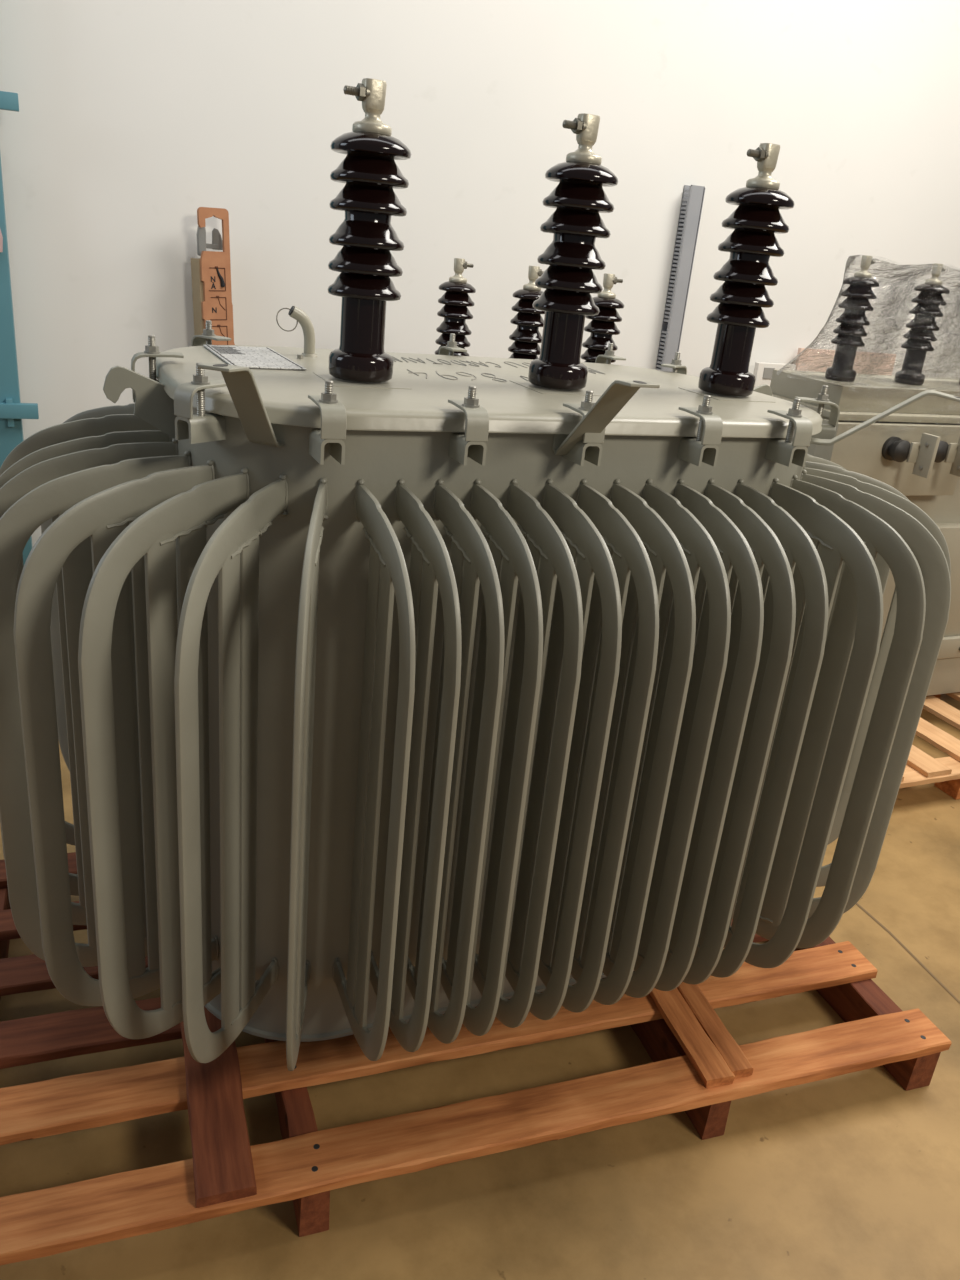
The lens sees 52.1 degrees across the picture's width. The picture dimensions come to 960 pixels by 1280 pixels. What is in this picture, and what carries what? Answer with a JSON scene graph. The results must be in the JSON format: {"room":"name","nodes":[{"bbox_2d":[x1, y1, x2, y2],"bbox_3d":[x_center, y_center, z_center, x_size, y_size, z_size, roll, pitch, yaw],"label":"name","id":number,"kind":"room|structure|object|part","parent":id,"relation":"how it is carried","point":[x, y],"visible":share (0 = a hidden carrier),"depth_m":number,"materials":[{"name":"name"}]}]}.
{"room":"industrial warehouse","nodes":[
{"label":"industrial warehouse","id":0,"kind":"room"},
{"bbox_2d":[0,0,959,547],"bbox_3d":[0.157,-2.388,3.765,11.500,4.600,0.150,-4,24,-23],"label":"wall","id":1,"kind":"structure","parent":0,"point":[134,117],"depth_m":3.79,"materials":[{"name":"white paint"}]},
{"bbox_2d":[656,185,704,371],"bbox_3d":[0.831,-1.107,4.522,0.072,1.795,0.060,-4,24,-23],"label":"duct","id":2,"kind":"object","parent":1,"relation":"attached to","point":[693,195],"visible":0.45,"depth_m":4.30,"materials":[{"name":"grey plastic"}]},
{"bbox_2d":[0,694,959,1279],"bbox_3d":[1.124,0.973,2.016,11.500,0.100,6.800,-4,24,-23],"label":"floor","id":3,"kind":"structure","parent":0,"point":[854,1175],"depth_m":1.74,"materials":[{"name":"concrete"}]},
{"bbox_2d":[0,91,38,564],"bbox_3d":[-1.990,-1.176,3.120,1.035,2.450,0.154,-4,24,-23],"label":"metal rack","id":4,"kind":"object","parent":3,"relation":"on","point":[12,411],"visible":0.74,"depth_m":3.37,"materials":[{"name":"metal"}]},
{"bbox_2d":[191,207,234,344],"bbox_3d":[-1.002,-0.830,3.764,0.161,1.518,0.119,-14,30,-40],"label":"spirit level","id":5,"kind":"object","parent":3,"relation":"on","point":[211,272],"depth_m":3.54,"materials":[{"name":"orange"}]},
{"bbox_3d":[-0.993,-1.425,3.500,0.030,0.106,0.033,-4,24,-23],"label":"blade","id":6,"kind":"part","parent":5,"relation":"part of","materials":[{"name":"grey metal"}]},
{"bbox_3d":[-0.957,-1.432,3.526,0.117,0.106,0.053,-4,24,-23],"label":"grey blade","id":7,"kind":"part","parent":5,"relation":"part of","materials":[{"name":"grey metal"}]},
{"bbox_2d":[0,852,951,1265],"bbox_3d":[-0.431,0.714,1.978,2.560,0.116,0.991,-2,23,-19],"label":"wooden pallet","id":8,"kind":"object","parent":3,"relation":"on","point":[303,1167],"visible":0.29,"depth_m":1.73,"materials":[{"name":"brown wood"}]},
{"bbox_2d":[180,1006,256,1207],"bbox_3d":[-0.538,0.662,1.901,0.092,0.020,0.950,-2,24,-19],"label":"batten","id":9,"kind":"object","parent":8,"relation":"on","point":[223,1169],"visible":0.36,"depth_m":1.59,"materials":[{"name":"red wood"}]},
{"bbox_2d":[0,78,959,1070],"bbox_3d":[0.004,-0.154,1.925,1.768,1.568,1.251,-4,24,-23],"label":"transformer","id":10,"kind":"object","parent":8,"relation":"on","point":[377,690],"visible":1,"depth_m":1.52,"materials":[{"name":"paint"}]},
{"bbox_3d":[-0.405,-0.504,1.749,0.124,0.002,0.270,-5,24,-25],"label":"rating plate","id":11,"kind":"part","parent":10,"relation":"part of","materials":[{"name":"silver metal"}]},
{"bbox_3d":[-0.195,-0.426,1.616,0.128,0.002,0.139,-4,24,-23],"label":"bushing seat","id":12,"kind":"part","parent":10,"relation":"part of","materials":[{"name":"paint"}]},
{"bbox_3d":[0.029,-0.461,1.793,1.174,0.028,0.715,-4,24,-23],"label":"lid","id":13,"kind":"part","parent":10,"relation":"part of","materials":[{"name":"paint"}]},
{"bbox_3d":[-0.024,0.061,2.006,1.152,1.104,0.693,-4,24,-23],"label":"tank","id":14,"kind":"part","parent":10,"relation":"part of","materials":[{"name":"metal"}]},
{"bbox_3d":[0.139,-0.449,1.756,0.128,0.002,0.139,-4,24,-23],"label":"bushing seat","id":15,"kind":"part","parent":10,"relation":"part of","materials":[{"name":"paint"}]},
{"bbox_3d":[0.475,-0.473,1.897,0.128,0.002,0.139,-4,24,-23],"label":"bushing seat","id":16,"kind":"part","parent":10,"relation":"part of","materials":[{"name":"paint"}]},
{"bbox_2d":[649,982,752,1087],"bbox_3d":[0.376,0.689,2.061,0.105,0.020,0.600,-1,23,-17],"label":"batten","id":17,"kind":"object","parent":8,"relation":"on","point":[714,1054],"visible":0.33,"depth_m":1.88,"materials":[{"name":"brown wood"}]},
{"bbox_2d":[753,362,795,387],"bbox_3d":[1.354,-0.797,4.829,0.220,1.090,0.068,-4,24,-23],"label":"panel","id":18,"kind":"object","parent":3,"relation":"on","point":[762,372],"visible":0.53,"depth_m":4.62,"materials":[{"name":"white plastic"}]},
{"bbox_2d":[796,348,895,374],"bbox_3d":[1.754,-0.868,5.003,0.600,1.165,0.060,-4,24,-23],"label":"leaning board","id":19,"kind":"object","parent":3,"relation":"on","point":[800,350],"visible":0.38,"depth_m":4.76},
{"bbox_2d":[856,903,959,1002],"bbox_3d":[0.720,0.484,2.978,0.173,0.001,3.700,-4,24,-23],"label":"joint","id":20,"kind":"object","parent":3,"relation":"on","point":[861,907],"depth_m":2.40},
{"bbox_2d":[899,692,959,799],"bbox_3d":[1.644,0.195,3.758,1.500,0.120,1.229,-4,24,-23],"label":"wooden pallet","id":21,"kind":"object","parent":3,"relation":"on","point":[921,768],"visible":0.09,"depth_m":3.15,"materials":[{"name":"brown wood"}]},
{"bbox_2d":[770,255,959,695],"bbox_3d":[1.630,-0.509,3.382,1.605,1.428,0.550,-4,24,-23],"label":"transformer","id":22,"kind":"object","parent":21,"relation":"on","point":[914,449],"visible":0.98,"depth_m":3.05,"materials":[{"name":"beige paint"}]},
{"bbox_3d":[1.675,-0.818,3.345,1.510,0.095,0.410,-4,24,-23],"label":"lid","id":23,"kind":"part","parent":22,"relation":"part of","materials":[{"name":"beige paint"}]},
{"bbox_3d":[1.619,-0.329,3.548,1.440,0.970,0.320,-4,24,-23],"label":"tank","id":24,"kind":"part","parent":22,"relation":"part of","materials":[{"name":"grey metal"}]},
{"bbox_3d":[1.320,-0.551,2.935,0.044,0.125,0.065,-4,24,-23],"label":"terminal plate","id":25,"kind":"part","parent":22,"relation":"part of","materials":[{"name":"beige paint"}]},
{"bbox_3d":[1.879,0.070,3.618,0.960,0.230,0.075,-4,24,-23],"label":"rail","id":26,"kind":"part","parent":22,"relation":"part of","materials":[{"name":"grey metal"}]},
{"bbox_3d":[1.891,-0.223,3.502,0.890,0.400,0.055,-4,24,-23],"label":"panel","id":27,"kind":"part","parent":22,"relation":"part of","materials":[{"name":"beige paint"}]},
{"bbox_3d":[1.462,-0.561,2.995,0.044,0.125,0.065,-4,24,-23],"label":"terminal plate","id":28,"kind":"part","parent":22,"relation":"part of","materials":[{"name":"beige paint"}]},
{"bbox_3d":[0.043,0.100,3.543,1.300,0.160,1.000,7,22,2],"label":"wooden pallet","id":29,"kind":"object","parent":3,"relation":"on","visible":0},
{"bbox_2d":[435,258,623,362],"bbox_3d":[0.108,-0.561,3.266,1.252,1.279,0.832,7,22,2],"label":"insulators","id":30,"kind":"object","parent":29,"relation":"on","point":[526,337],"visible":0.06,"depth_m":3.05,"materials":[{"name":"ceramic"}]}
]}

